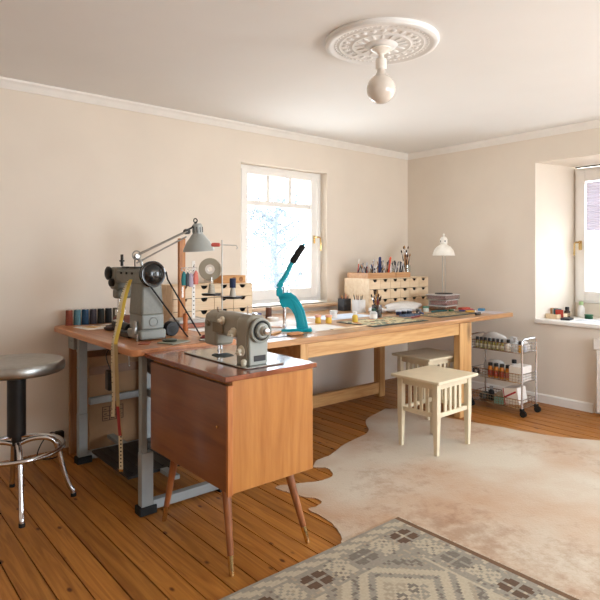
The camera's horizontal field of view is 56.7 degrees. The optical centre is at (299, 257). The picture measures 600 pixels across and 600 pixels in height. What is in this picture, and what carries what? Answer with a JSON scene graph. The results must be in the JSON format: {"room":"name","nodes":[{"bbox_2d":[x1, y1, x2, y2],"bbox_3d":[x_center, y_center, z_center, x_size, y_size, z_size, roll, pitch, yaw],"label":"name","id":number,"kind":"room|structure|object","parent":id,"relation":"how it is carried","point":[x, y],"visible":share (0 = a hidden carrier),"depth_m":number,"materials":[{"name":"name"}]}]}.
{"room":"sewing workshop","nodes":[
{"label":"sewing workshop","id":0,"kind":"room"},
{"bbox_2d":[0,88,407,461],"bbox_3d":[-1.417,0.085,3.766,6.450,2.290,0.300,0,0,-40],"label":"wall","id":1,"kind":"structure","parent":0,"point":[83,186],"depth_m":3.77,"materials":[{"name":"paint"}]},
{"bbox_2d":[0,76,407,159],"bbox_3d":[-1.327,-1.032,3.620,6.400,0.056,0.038,0,0,-40],"label":"trim","id":2,"kind":"structure","parent":1,"relation":"attached to","point":[7,83],"depth_m":3.99,"materials":[{"name":"white paint"}]},
{"bbox_2d":[241,164,321,303],"bbox_3d":[-0.168,-0.189,4.739,0.925,1.138,0.135,0,0,-40],"label":"window","id":3,"kind":"structure","parent":1,"relation":"in","point":[314,246],"depth_m":4.81,"materials":[{"name":"white paint"}]},
{"bbox_2d":[252,302,337,311],"bbox_3d":[-0.087,0.412,4.710,1.100,0.025,0.145,0,0,-40],"label":"window sill","id":4,"kind":"structure","parent":1,"relation":"attached to","point":[305,305],"depth_m":4.74,"materials":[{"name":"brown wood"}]},
{"bbox_2d":[0,0,599,153],"bbox_3d":[0.561,-1.110,1.347,6.550,0.100,6.050,0,0,-40],"label":"ceiling","id":5,"kind":"structure","parent":0,"point":[496,68],"depth_m":2.98,"materials":[{"name":"paint"}]},
{"bbox_2d":[325,17,438,65],"bbox_3d":[0.398,-1.042,2.723,0.554,0.036,0.554,0,0,-40],"label":"ceiling rose","id":6,"kind":"object","parent":5,"relation":"attached to","point":[409,39],"visible":0.92,"depth_m":2.65,"materials":[{"name":"paint"}]},
{"bbox_2d":[367,45,395,103],"bbox_3d":[0.398,-0.890,2.723,0.142,0.268,0.142,0,0,-40],"label":"light bulb","id":7,"kind":"object","parent":6,"relation":"hanging from","point":[381,88],"visible":1,"depth_m":2.69,"materials":[{"name":"glass"}]},
{"bbox_2d":[376,54,386,69],"bbox_3d":[0.398,-0.959,2.723,0.054,0.074,0.054,0,0,-40],"label":"socket","id":8,"kind":"object","parent":7,"relation":"attached to","point":[381,62],"depth_m":2.70,"materials":[{"name":"ceramic"}]},
{"bbox_2d":[0,377,599,599],"bbox_3d":[0.560,1.215,1.378,6.407,0.030,5.900,0,0,-40],"label":"floor","id":9,"kind":"structure","parent":0,"point":[92,544],"depth_m":2.49,"materials":[{"name":"brown wood"}]},
{"bbox_2d":[0,353,75,527],"bbox_3d":[-1.376,0.848,2.698,0.445,0.705,0.445,0,0,16],"label":"round stool","id":10,"kind":"object","parent":9,"relation":"on","point":[15,369],"visible":1,"depth_m":2.66,"materials":[{"name":"metal"}]},
{"bbox_2d":[36,430,63,459],"bbox_3d":[-1.497,1.135,3.393,0.107,0.128,0.204,0,0,17],"label":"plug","id":11,"kind":"object","parent":9,"relation":"on","point":[60,432],"visible":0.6,"depth_m":3.43,"materials":[{"name":"black plastic"}]},
{"bbox_2d":[69,348,76,453],"bbox_3d":[-1.397,0.835,3.416,0.040,0.730,0.024,0,0,-40],"label":"wooden plank","id":12,"kind":"object","parent":9,"relation":"on","point":[72,353],"visible":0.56,"depth_m":3.40,"materials":[{"name":"brown wood"}]},
{"bbox_2d":[87,349,138,449],"bbox_3d":[-1.138,0.900,3.621,0.550,0.600,0.242,0,0,-40],"label":"cardboard box","id":13,"kind":"object","parent":9,"relation":"on","point":[101,423],"visible":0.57,"depth_m":3.43,"materials":[{"name":"cardboard"}]},
{"bbox_2d":[54,323,235,516],"bbox_3d":[-0.936,0.810,3.165,0.560,0.780,1.216,0,0,-40],"label":"table","id":14,"kind":"object","parent":9,"relation":"on","point":[141,461],"visible":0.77,"depth_m":2.91,"materials":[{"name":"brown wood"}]},
{"bbox_2d":[65,309,72,325],"bbox_3d":[-1.439,0.370,3.466,0.045,0.100,0.045,0,0,-40],"label":"thread spool","id":15,"kind":"object","parent":14,"relation":"on","point":[69,313],"visible":1,"depth_m":3.45},
{"bbox_2d":[73,309,80,324],"bbox_3d":[-1.400,0.370,3.495,0.045,0.100,0.045,0,0,-40],"label":"thread spool","id":16,"kind":"object","parent":14,"relation":"on","point":[77,313],"visible":1,"depth_m":3.48},
{"bbox_2d":[82,308,88,324],"bbox_3d":[-1.361,0.370,3.524,0.045,0.100,0.045,0,0,-40],"label":"thread spool","id":17,"kind":"object","parent":14,"relation":"on","point":[85,312],"visible":1,"depth_m":3.51},
{"bbox_2d":[74,324,108,329],"bbox_3d":[-1.211,0.419,3.390,0.200,0.001,0.260,0,0,44],"label":"paper sheet","id":18,"kind":"object","parent":14,"relation":"on","point":[80,327],"visible":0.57,"depth_m":3.31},
{"bbox_2d":[113,315,129,322],"bbox_3d":[-1.074,0.383,3.432,0.127,0.072,0.251,0,0,-40],"label":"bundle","id":19,"kind":"object","parent":18,"relation":"on","point":[126,318],"visible":0.19,"depth_m":3.36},
{"bbox_2d":[89,308,96,323],"bbox_3d":[-1.322,0.370,3.553,0.045,0.100,0.045,0,0,-40],"label":"thread spool","id":20,"kind":"object","parent":14,"relation":"on","point":[93,313],"visible":1,"depth_m":3.54},
{"bbox_2d":[97,308,104,323],"bbox_3d":[-1.283,0.370,3.582,0.045,0.100,0.045,0,0,-40],"label":"thread spool","id":21,"kind":"object","parent":14,"relation":"on","point":[100,312],"visible":1,"depth_m":3.56},
{"bbox_2d":[105,349,111,390],"bbox_3d":[-1.023,0.584,2.999,0.043,0.256,0.065,0,0,-40],"label":"box","id":22,"kind":"object","parent":14,"relation":"attached to","point":[108,379],"visible":0.64,"depth_m":2.98,"materials":[{"name":"black plastic"}]},
{"bbox_2d":[105,307,111,322],"bbox_3d":[-1.244,0.370,3.611,0.045,0.100,0.045,0,0,-40],"label":"thread spool","id":23,"kind":"object","parent":14,"relation":"on","point":[108,311],"visible":0.99,"depth_m":3.59},
{"bbox_2d":[104,325,114,330],"bbox_3d":[-1.097,0.405,3.240,0.091,0.028,0.104,0,0,-40],"label":"bundle","id":24,"kind":"object","parent":14,"relation":"on","point":[109,327],"visible":0.59,"depth_m":3.20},
{"bbox_2d":[138,341,151,344],"bbox_3d":[-0.762,0.417,2.735,0.050,0.003,0.090,0,0,-6],"label":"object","id":25,"kind":"object","parent":14,"relation":"on","point":[141,342],"visible":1,"depth_m":2.74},
{"bbox_2d":[104,254,200,341],"bbox_3d":[-0.815,0.200,3.049,0.354,0.440,0.516,0,0,-40],"label":"sewing machine","id":26,"kind":"object","parent":14,"relation":"on","point":[145,291],"visible":0.93,"depth_m":2.85,"materials":[{"name":"grey metal"}]},
{"bbox_2d":[111,279,132,471],"bbox_3d":[-0.877,0.552,2.722,0.072,0.885,0.280,0,0,-8],"label":"tape measure","id":27,"kind":"object","parent":26,"relation":"hanging from","point":[114,345],"visible":1,"depth_m":2.65,"materials":[{"name":"plastic"}]},
{"bbox_2d":[163,321,178,335],"bbox_3d":[-0.697,0.380,2.998,0.078,0.078,0.050,0,0,-40],"label":"cable reel","id":28,"kind":"object","parent":14,"relation":"on","point":[171,328],"visible":0.94,"depth_m":2.98,"materials":[{"name":"black plastic"}]},
{"bbox_2d":[132,218,213,266],"bbox_3d":[-0.727,0.091,3.210,0.508,0.657,0.184,0,0,-40],"label":"desk lamp","id":29,"kind":"object","parent":14,"relation":"on","point":[197,242],"visible":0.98,"depth_m":3.25,"materials":[{"name":"metal"}]},
{"bbox_2d":[157,339,189,344],"bbox_3d":[-0.625,0.416,2.759,0.100,0.006,0.130,0,0,30],"label":"booklet","id":30,"kind":"object","parent":14,"relation":"on","point":[178,341],"visible":0.76,"depth_m":2.72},
{"bbox_2d":[162,338,176,341],"bbox_3d":[-0.647,0.406,2.761,0.072,0.011,0.072,0,0,-40],"label":"tin box","id":31,"kind":"object","parent":30,"relation":"on","point":[166,339],"visible":1,"depth_m":2.74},
{"bbox_2d":[183,313,187,330],"bbox_3d":[-0.662,0.369,3.213,0.032,0.102,0.032,0,0,-40],"label":"thread spool","id":32,"kind":"object","parent":14,"relation":"on","point":[185,316],"visible":0.93,"depth_m":3.20,"materials":[{"name":"fabric"}]},
{"bbox_2d":[202,240,242,309],"bbox_3d":[-0.412,0.163,2.940,0.216,0.515,0.107,0,0,-2],"label":"stand","id":33,"kind":"object","parent":14,"relation":"on","point":[221,244],"visible":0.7,"depth_m":2.94,"materials":[{"name":"grey metal"}]},
{"bbox_2d":[199,258,220,280],"bbox_3d":[-0.479,0.060,2.962,0.120,0.120,0.020,0,0,0],"label":"reel","id":34,"kind":"object","parent":33,"relation":"on","point":[213,263],"visible":0.98,"depth_m":2.95,"materials":[{"name":"plastic"}]},
{"bbox_2d":[208,284,214,293],"bbox_3d":[-0.468,0.161,2.940,0.040,0.052,0.040,0,0,-40],"label":"thread cone","id":35,"kind":"object","parent":33,"relation":"on","point":[211,290],"visible":1,"depth_m":2.93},
{"bbox_2d":[202,293,220,295],"bbox_3d":[-0.468,0.193,2.940,0.104,0.011,0.103,0,0,-40],"label":"tray","id":36,"kind":"object","parent":33,"relation":"on","point":[204,294],"depth_m":2.90,"materials":[{"name":"black plastic"}]},
{"bbox_2d":[229,278,235,296],"bbox_3d":[-0.356,0.155,2.940,0.036,0.096,0.036,0,0,-40],"label":"thread cone","id":37,"kind":"object","parent":33,"relation":"on","point":[232,280],"visible":1,"depth_m":2.93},
{"bbox_2d":[223,296,242,298],"bbox_3d":[-0.356,0.208,2.940,0.104,0.011,0.103,0,0,-40],"label":"tray","id":38,"kind":"object","parent":33,"relation":"on","point":[225,297],"depth_m":2.90,"materials":[{"name":"black plastic"}]},
{"bbox_2d":[145,344,316,576],"bbox_3d":[-0.310,0.819,2.436,0.476,0.768,0.680,0,0,-40],"label":"base cabinet","id":39,"kind":"object","parent":9,"relation":"on","point":[236,429],"visible":0.98,"depth_m":2.21,"materials":[{"name":"brown wood"}]},
{"bbox_2d":[184,306,283,369],"bbox_3d":[-0.287,0.318,2.397,0.190,0.235,0.530,0,0,-40],"label":"sewing machine","id":40,"kind":"object","parent":39,"relation":"on","point":[252,332],"visible":1,"depth_m":2.26,"materials":[{"name":"beige metal"}]},
{"bbox_2d":[203,306,512,417],"bbox_3d":[0.362,0.828,4.212,2.715,0.745,1.175,0,0,-40],"label":"work table","id":41,"kind":"object","parent":9,"relation":"on","point":[326,342],"visible":0.53,"depth_m":3.93,"materials":[{"name":"brown wood"}]},
{"bbox_2d":[178,238,184,317],"bbox_3d":[-0.765,0.164,3.595,0.044,0.582,0.026,0,0,-40],"label":"wooden board","id":42,"kind":"object","parent":41,"relation":"on","point":[181,244],"visible":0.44,"depth_m":3.58,"materials":[{"name":"brown wood"}]},
{"bbox_2d":[188,327,204,331],"bbox_3d":[-0.666,0.445,3.524,0.220,0.020,0.300,0,0,44],"label":"magazine","id":43,"kind":"object","parent":41,"relation":"on","point":[200,329],"visible":0.02,"depth_m":3.43,"materials":[{"name":"white paper"}]},
{"bbox_2d":[179,322,204,327],"bbox_3d":[-0.704,0.420,3.518,0.220,0.028,0.180,0,0,-40],"label":"folded cloth","id":44,"kind":"object","parent":43,"relation":"on","point":[190,325],"visible":0.21,"depth_m":3.45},
{"bbox_2d":[169,316,204,323],"bbox_3d":[-0.704,0.393,3.518,0.200,0.024,0.170,0,0,-34],"label":"folded cloth","id":45,"kind":"object","parent":44,"relation":"on","point":[180,319],"visible":0.58,"depth_m":3.46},
{"bbox_2d":[181,268,185,285],"bbox_3d":[-0.713,0.116,3.412,0.036,0.105,0.016,0,0,-40],"label":"tassel","id":46,"kind":"object","parent":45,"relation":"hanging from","point":[183,279],"visible":1,"depth_m":3.40,"materials":[{"name":"teal fabric"}]},
{"bbox_2d":[186,269,189,285],"bbox_3d":[-0.691,0.121,3.425,0.036,0.105,0.016,0,0,-40],"label":"tassel","id":47,"kind":"object","parent":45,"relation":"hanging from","point":[187,274],"visible":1,"depth_m":3.42,"materials":[{"name":"fabric"}]},
{"bbox_2d":[181,261,199,318],"bbox_3d":[-0.689,0.199,3.452,0.122,0.360,0.060,0,0,-40],"label":"stand","id":48,"kind":"object","parent":45,"relation":"on","point":[193,262],"visible":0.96,"depth_m":3.47,"materials":[{"name":"white paint"}]},
{"bbox_2d":[189,271,193,286],"bbox_3d":[-0.673,0.126,3.435,0.036,0.105,0.016,0,0,-40],"label":"tassel","id":49,"kind":"object","parent":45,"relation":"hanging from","point":[191,282],"visible":1,"depth_m":3.43,"materials":[{"name":"purple fabric"}]},
{"bbox_2d":[193,267,198,283],"bbox_3d":[-0.646,0.111,3.453,0.036,0.105,0.016,0,0,-40],"label":"tassel","id":50,"kind":"object","parent":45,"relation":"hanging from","point":[195,279],"visible":1,"depth_m":3.45,"materials":[{"name":"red fabric"}]},
{"bbox_2d":[161,282,251,322],"bbox_3d":[-0.663,0.319,3.957,0.650,0.273,0.202,0,0,-40],"label":"chest","id":51,"kind":"object","parent":41,"relation":"on","point":[203,304],"visible":0.4,"depth_m":3.85,"materials":[{"name":"brown wood"}]},
{"bbox_2d":[214,275,244,282],"bbox_3d":[-0.514,0.154,4.068,0.200,0.055,0.124,0,0,-40],"label":"wooden box","id":52,"kind":"object","parent":51,"relation":"on","point":[226,278],"visible":0.68,"depth_m":4.02,"materials":[{"name":"wood"}]},
{"bbox_2d":[265,306,271,317],"bbox_3d":[-0.237,0.411,4.213,0.050,0.087,0.050,0,0,-40],"label":"thread spool","id":53,"kind":"object","parent":41,"relation":"on","point":[268,309],"visible":0.77,"depth_m":4.20},
{"bbox_2d":[267,317,278,320],"bbox_3d":[-0.198,0.444,4.050,0.084,0.022,0.084,0,0,-40],"label":"tape roll","id":54,"kind":"object","parent":41,"relation":"on","point":[268,318],"visible":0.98,"depth_m":4.02,"materials":[{"name":"white paper"}]},
{"bbox_2d":[270,320,311,326],"bbox_3d":[-0.115,0.454,3.858,0.260,0.001,0.340,0,0,41],"label":"paper sheet","id":55,"kind":"object","parent":41,"relation":"on","point":[288,322],"visible":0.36,"depth_m":3.85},
{"bbox_2d":[276,243,311,331],"bbox_3d":[-0.037,0.181,3.463,0.225,0.547,0.100,0,0,0],"label":"press","id":56,"kind":"object","parent":41,"relation":"on","point":[287,299],"visible":0.99,"depth_m":3.44,"materials":[{"name":"teal metal"}]},
{"bbox_2d":[287,331,303,335],"bbox_3d":[-0.028,0.444,3.278,0.124,0.021,0.062,0,0,-40],"label":"bundle","id":57,"kind":"object","parent":41,"relation":"on","point":[296,332],"visible":1,"depth_m":3.25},
{"bbox_2d":[315,314,320,322],"bbox_3d":[0.126,0.426,3.892,0.046,0.058,0.045,0,0,-40],"label":"paint jar","id":58,"kind":"object","parent":41,"relation":"on","point":[317,316],"visible":1,"depth_m":3.87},
{"bbox_2d":[308,324,341,330],"bbox_3d":[0.129,0.454,3.632,0.300,0.001,0.260,0,0,-37],"label":"paper sheet","id":59,"kind":"object","parent":41,"relation":"on","point":[321,327],"visible":0.71,"depth_m":3.63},
{"bbox_2d":[325,314,331,322],"bbox_3d":[0.200,0.426,3.889,0.048,0.058,0.047,0,0,-40],"label":"paint jar","id":60,"kind":"object","parent":41,"relation":"on","point":[328,316],"visible":1,"depth_m":3.87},
{"bbox_2d":[306,313,369,319],"bbox_3d":[0.314,0.454,4.312,0.500,0.001,0.280,0,0,-40],"label":"paper sheet","id":61,"kind":"object","parent":41,"relation":"on","point":[347,315],"visible":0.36,"depth_m":4.31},
{"bbox_2d":[330,310,337,317],"bbox_3d":[0.255,0.425,4.197,0.059,0.060,0.058,0,0,-40],"label":"paint jar","id":62,"kind":"object","parent":61,"relation":"on","point":[333,312],"visible":0.92,"depth_m":4.17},
{"bbox_2d":[338,298,350,310],"bbox_3d":[0.383,0.403,4.803,0.080,0.105,0.080,0,0,-40],"label":"pen holder","id":63,"kind":"object","parent":41,"relation":"on","point":[343,304],"visible":1,"depth_m":4.77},
{"bbox_2d":[330,325,367,329],"bbox_3d":[0.328,0.453,3.630,0.340,0.004,0.035,0,0,-41],"label":"ruler","id":64,"kind":"object","parent":41,"relation":"on","point":[359,325],"visible":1,"depth_m":3.60,"materials":[{"name":"brown wood"}]},
{"bbox_2d":[352,299,364,312],"bbox_3d":[0.493,0.403,4.666,0.080,0.105,0.080,0,0,-40],"label":"pen holder","id":65,"kind":"object","parent":41,"relation":"on","point":[357,305],"visible":0.9,"depth_m":4.64,"materials":[{"name":"ceramic"}]},
{"bbox_2d":[372,304,381,317],"bbox_3d":[0.582,0.405,4.212,0.076,0.100,0.076,0,0,-40],"label":"glass cup","id":66,"kind":"object","parent":41,"relation":"on","point":[378,308],"visible":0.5,"depth_m":4.18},
{"bbox_2d":[338,316,428,326],"bbox_3d":[0.595,0.453,3.980,0.580,0.004,0.360,0,0,-40],"label":"cutting mat","id":67,"kind":"object","parent":41,"relation":"on","point":[384,321],"visible":0.98,"depth_m":3.95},
{"bbox_2d":[352,311,357,321],"bbox_3d":[0.387,0.413,3.916,0.042,0.075,0.042,0,0,-40],"label":"paint bottle","id":68,"kind":"object","parent":67,"relation":"on","point":[354,316],"visible":1,"depth_m":3.90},
{"bbox_2d":[370,308,376,318],"bbox_3d":[0.548,0.414,4.143,0.056,0.080,0.056,0,0,-40],"label":"ink bottle","id":69,"kind":"object","parent":67,"relation":"on","point":[373,314],"visible":0.98,"depth_m":4.12,"materials":[{"name":"white glass"}]},
{"bbox_2d":[345,276,427,310],"bbox_3d":[0.809,0.317,5.136,0.820,0.277,0.302,0,0,-40],"label":"chest","id":70,"kind":"object","parent":41,"relation":"on","point":[413,288],"visible":0.7,"depth_m":4.95,"materials":[{"name":"brown wood"}]},
{"bbox_2d":[347,272,395,278],"bbox_3d":[0.642,0.153,4.989,0.365,0.048,0.250,0,0,-40],"label":"wooden tray","id":71,"kind":"object","parent":70,"relation":"on","point":[367,275],"visible":0.96,"depth_m":4.89,"materials":[{"name":"brown wood"}]},
{"bbox_2d":[378,257,380,272],"bbox_3d":[0.711,0.078,4.963,0.023,0.179,0.071,0,0,15],"label":"marker","id":72,"kind":"object","parent":71,"relation":"in","point":[379,264],"visible":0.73,"depth_m":4.96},
{"bbox_2d":[396,272,409,277],"bbox_3d":[0.865,0.153,5.177,0.202,0.048,0.250,0,0,-40],"label":"wooden tray","id":73,"kind":"object","parent":70,"relation":"on","point":[398,274],"visible":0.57,"depth_m":5.07,"materials":[{"name":"brown wood"}]},
{"bbox_2d":[384,301,421,311],"bbox_3d":[0.887,0.414,4.782,0.498,0.080,0.202,0,0,-40],"label":"plastic bag","id":74,"kind":"object","parent":41,"relation":"on","point":[391,307],"visible":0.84,"depth_m":4.69,"materials":[{"name":"plastic"}]},
{"bbox_2d":[399,313,419,316],"bbox_3d":[0.861,0.448,4.362,0.180,0.014,0.060,0,0,-40],"label":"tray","id":75,"kind":"object","parent":41,"relation":"on","point":[411,314],"visible":0.93,"depth_m":4.34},
{"bbox_2d":[427,305,456,309],"bbox_3d":[1.258,0.434,4.914,0.178,0.040,0.208,0,0,44],"label":"plastic box","id":76,"kind":"object","parent":41,"relation":"on","point":[431,307],"visible":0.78,"depth_m":4.85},
{"bbox_2d":[428,299,458,305],"bbox_3d":[1.274,0.389,4.927,0.178,0.050,0.218,0,0,44],"label":"plastic box","id":77,"kind":"object","parent":76,"relation":"on","point":[433,302],"visible":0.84,"depth_m":4.86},
{"bbox_2d":[426,293,459,299],"bbox_3d":[1.266,0.341,4.920,0.198,0.045,0.258,0,0,44],"label":"plastic box","id":78,"kind":"object","parent":77,"relation":"on","point":[433,296],"visible":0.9,"depth_m":4.85,"materials":[{"name":"plastic"}]},
{"bbox_2d":[432,234,454,293],"bbox_3d":[1.274,0.051,4.927,0.196,0.534,0.196,0,0,-40],"label":"desk lamp","id":79,"kind":"object","parent":78,"relation":"on","point":[442,250],"visible":1,"depth_m":4.89,"materials":[{"name":"white metal"}]},
{"bbox_2d":[420,311,474,317],"bbox_3d":[1.181,0.453,4.495,0.520,0.004,0.260,0,0,-40],"label":"cutting mat","id":80,"kind":"object","parent":41,"relation":"on","point":[445,313],"visible":0.98,"depth_m":4.44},
{"bbox_2d":[476,310,506,313],"bbox_3d":[1.573,0.454,4.682,0.200,0.001,0.260,0,0,-40],"label":"paper sheet","id":81,"kind":"object","parent":41,"relation":"on","point":[489,312],"visible":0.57,"depth_m":4.63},
{"bbox_2d":[219,516,582,599],"bbox_3d":[0.303,1.190,1.578,1.521,0.007,1.303,0,0,-40],"label":"rug","id":82,"kind":"object","parent":9,"relation":"on","point":[398,558],"visible":1,"depth_m":2.09,"materials":[{"name":"fabric"}]},
{"bbox_2d":[275,409,599,599],"bbox_3d":[1.237,1.198,2.864,2.666,0.004,2.128,0,0,34],"label":"cowhide rug","id":83,"kind":"object","parent":9,"relation":"on","point":[528,502],"visible":0.95,"depth_m":2.86,"materials":[{"name":"fur"}]},
{"bbox_2d":[392,348,453,419],"bbox_3d":[0.996,0.967,4.319,0.430,0.456,0.368,0,0,-38],"label":"wooden stool","id":84,"kind":"object","parent":83,"relation":"on","point":[423,356],"visible":0.45,"depth_m":4.26,"materials":[{"name":"beige paint"}]},
{"bbox_2d":[391,365,477,456],"bbox_3d":[0.864,0.967,3.570,0.430,0.456,0.368,0,0,-41],"label":"wooden stool","id":85,"kind":"object","parent":83,"relation":"on","point":[436,385],"visible":1,"depth_m":3.50,"materials":[{"name":"beige paint"}]},
{"bbox_2d":[471,331,540,417],"bbox_3d":[1.622,0.906,4.422,0.248,0.588,0.488,0,0,-40],"label":"wire cart","id":86,"kind":"object","parent":9,"relation":"on","point":[537,408],"visible":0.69,"depth_m":4.33,"materials":[{"name":"silver metal"}]},
{"bbox_2d":[479,391,487,398],"bbox_3d":[1.501,1.111,4.522,0.102,0.063,0.069,0,0,-40],"label":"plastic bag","id":87,"kind":"object","parent":86,"relation":"in","point":[480,394],"visible":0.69,"depth_m":4.49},
{"bbox_2d":[488,362,492,376],"bbox_3d":[1.521,0.889,4.441,0.044,0.115,0.044,0,0,-40],"label":"bottle","id":88,"kind":"object","parent":86,"relation":"in","point":[490,364],"visible":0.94,"depth_m":4.42,"materials":[{"name":"orange glass"}]},
{"bbox_2d":[488,386,493,400],"bbox_3d":[1.535,1.085,4.462,0.048,0.115,0.048,0,0,-40],"label":"spray bottle","id":89,"kind":"object","parent":86,"relation":"in","point":[491,391],"visible":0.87,"depth_m":4.45,"materials":[{"name":"black plastic"}]},
{"bbox_2d":[482,332,506,345],"bbox_3d":[1.575,0.660,4.512,0.102,0.123,0.221,0,0,-40],"label":"plastic bag","id":90,"kind":"object","parent":86,"relation":"in","point":[491,335],"visible":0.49,"depth_m":4.47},
{"bbox_2d":[484,359,505,372],"bbox_3d":[1.595,0.885,4.487,0.094,0.125,0.262,0,0,-40],"label":"plastic bag","id":91,"kind":"object","parent":86,"relation":"in","point":[499,362],"visible":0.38,"depth_m":4.51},
{"bbox_2d":[493,363,498,377],"bbox_3d":[1.553,0.889,4.402,0.044,0.115,0.044,0,0,-40],"label":"bottle","id":92,"kind":"object","parent":86,"relation":"in","point":[495,364],"visible":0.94,"depth_m":4.39,"materials":[{"name":"orange glass"}]},
{"bbox_2d":[494,396,503,403],"bbox_3d":[1.593,1.119,4.395,0.100,0.045,0.070,0,0,-40],"label":"box","id":93,"kind":"object","parent":86,"relation":"in","point":[495,399],"visible":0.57,"depth_m":4.37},
{"bbox_2d":[499,364,504,378],"bbox_3d":[1.585,0.889,4.364,0.044,0.115,0.044,0,0,-40],"label":"bottle","id":94,"kind":"object","parent":86,"relation":"in","point":[501,365],"visible":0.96,"depth_m":4.35,"materials":[{"name":"orange glass"}]},
{"bbox_2d":[472,337,534,353],"bbox_3d":[1.615,0.693,4.430,0.210,0.071,0.427,0,0,-40],"label":"basket","id":95,"kind":"object","parent":86,"relation":"on","point":[474,339],"depth_m":4.33,"materials":[{"name":"silver metal"}]},
{"bbox_2d":[472,364,534,383],"bbox_3d":[1.615,0.917,4.430,0.210,0.071,0.427,0,0,-40],"label":"basket","id":96,"kind":"object","parent":86,"relation":"on","point":[481,373],"depth_m":4.33,"materials":[{"name":"silver metal"}]},
{"bbox_2d":[472,387,534,409],"bbox_3d":[1.615,1.113,4.430,0.210,0.071,0.427,0,0,-40],"label":"basket","id":97,"kind":"object","parent":86,"relation":"on","point":[484,400],"depth_m":4.35,"materials":[{"name":"silver metal"}]},
{"bbox_2d":[505,365,509,379],"bbox_3d":[1.618,0.889,4.326,0.044,0.115,0.044,0,0,-40],"label":"bottle","id":98,"kind":"object","parent":86,"relation":"in","point":[507,366],"visible":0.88,"depth_m":4.31,"materials":[{"name":"orange glass"}]},
{"bbox_2d":[510,337,517,351],"bbox_3d":[1.659,0.667,4.291,0.072,0.110,0.068,0,0,-40],"label":"bottle","id":99,"kind":"object","parent":86,"relation":"in","point":[514,338],"visible":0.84,"depth_m":4.28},
{"bbox_2d":[502,386,527,404],"bbox_3d":[1.673,1.067,4.330,0.132,0.142,0.142,0,0,-40],"label":"box","id":100,"kind":"object","parent":86,"relation":"in","point":[514,392],"visible":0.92,"depth_m":4.29,"materials":[{"name":"cardboard"}]},
{"bbox_2d":[509,363,531,382],"bbox_3d":[1.706,0.889,4.307,0.160,0.115,0.100,0,0,-40],"label":"carton","id":101,"kind":"object","parent":86,"relation":"in","point":[516,368],"visible":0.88,"depth_m":4.27,"materials":[{"name":"cardboard"}]},
{"bbox_2d":[408,128,599,413],"bbox_3d":[3.238,0.085,3.641,0.600,2.290,5.900,0,0,-40],"label":"wall","id":102,"kind":"structure","parent":0,"point":[506,212],"depth_m":4.86,"materials":[{"name":"paint"}]},
{"bbox_2d":[408,119,599,159],"bbox_3d":[2.994,-1.032,3.435,0.038,0.056,5.900,0,0,-40],"label":"trim","id":103,"kind":"structure","parent":102,"relation":"attached to","point":[592,124],"depth_m":4.81,"materials":[{"name":"white paint"}]},
{"bbox_2d":[471,380,593,412],"bbox_3d":[1.686,1.164,5.000,0.016,0.072,1.819,0,0,-40],"label":"baseboard","id":104,"kind":"structure","parent":102,"relation":"attached to","point":[543,398],"depth_m":4.54,"materials":[{"name":"white paint"}]},
{"bbox_2d":[534,316,599,328],"bbox_3d":[2.513,0.527,4.375,0.500,0.035,1.137,0,0,-40],"label":"windowsill","id":105,"kind":"structure","parent":102,"relation":"attached to","point":[573,323],"depth_m":4.46,"materials":[{"name":"white paint"}]},
{"bbox_2d":[546,313,566,318],"bbox_3d":[2.166,0.489,4.692,0.150,0.040,0.100,0,0,-32],"label":"wooden crate","id":106,"kind":"object","parent":105,"relation":"on","point":[548,315],"visible":0.71,"depth_m":4.65,"materials":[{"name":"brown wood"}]},
{"bbox_2d":[555,309,562,317],"bbox_3d":[2.168,0.468,4.646,0.060,0.074,0.018,0,0,38],"label":"card","id":107,"kind":"object","parent":106,"relation":"in","point":[556,311],"visible":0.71,"depth_m":4.64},
{"bbox_2d":[560,317,573,320],"bbox_3d":[2.203,0.501,4.586,0.070,0.016,0.130,0,0,40],"label":"book","id":108,"kind":"object","parent":105,"relation":"on","point":[563,318],"visible":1,"depth_m":4.55,"materials":[{"name":"paper"}]},
{"bbox_2d":[564,307,569,316],"bbox_3d":[2.293,0.465,4.774,0.052,0.090,0.052,0,0,-40],"label":"bottle","id":109,"kind":"object","parent":105,"relation":"on","point":[566,311],"visible":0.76,"depth_m":4.75,"materials":[{"name":"brown glass"}]},
{"bbox_2d":[578,301,584,316],"bbox_3d":[2.423,0.442,4.791,0.056,0.135,0.056,0,0,-40],"label":"bottle","id":110,"kind":"object","parent":105,"relation":"on","point":[581,310],"visible":0.96,"depth_m":4.77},
{"bbox_2d":[576,319,599,321],"bbox_3d":[2.368,0.507,4.516,0.140,0.004,0.200,0,0,-44],"label":"paper sheet","id":111,"kind":"object","parent":105,"relation":"on","point":[590,320],"visible":1,"depth_m":4.50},
{"bbox_2d":[584,314,592,318],"bbox_3d":[2.418,0.490,4.657,0.070,0.038,0.069,0,0,-40],"label":"pot","id":112,"kind":"object","parent":105,"relation":"on","point":[586,316],"visible":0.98,"depth_m":4.63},
{"bbox_2d":[573,164,599,303],"bbox_3d":[2.703,-0.203,4.526,0.135,1.180,0.903,0,0,-40],"label":"window","id":113,"kind":"structure","parent":102,"relation":"in","point":[587,192],"depth_m":4.80,"materials":[{"name":"white paint"}]},
{"bbox_2d":[586,181,599,232],"bbox_3d":[2.688,-0.431,4.504,0.012,0.438,0.708,0,0,-40],"label":"blind","id":114,"kind":"object","parent":113,"relation":"attached to","point":[593,188],"depth_m":4.73,"materials":[{"name":"purple fabric"}]},
{"bbox_2d":[594,338,599,412],"bbox_3d":[2.707,0.897,3.756,0.062,0.565,1.360,0,0,-40],"label":"radiator","id":115,"kind":"object","parent":102,"relation":"attached to","point":[596,341],"depth_m":4.23,"materials":[{"name":"metal"}]},
{"label":"outside","id":116,"kind":"structure","parent":0,"visible":0},
{"bbox_2d":[248,177,304,289],"bbox_3d":[-0.574,-0.068,12.193,3.681,4.547,3.466,0,0,8],"label":"tree","id":117,"kind":"object","parent":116,"point":[274,256],"visible":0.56,"depth_m":12.04,"materials":[{"name":"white plant"}]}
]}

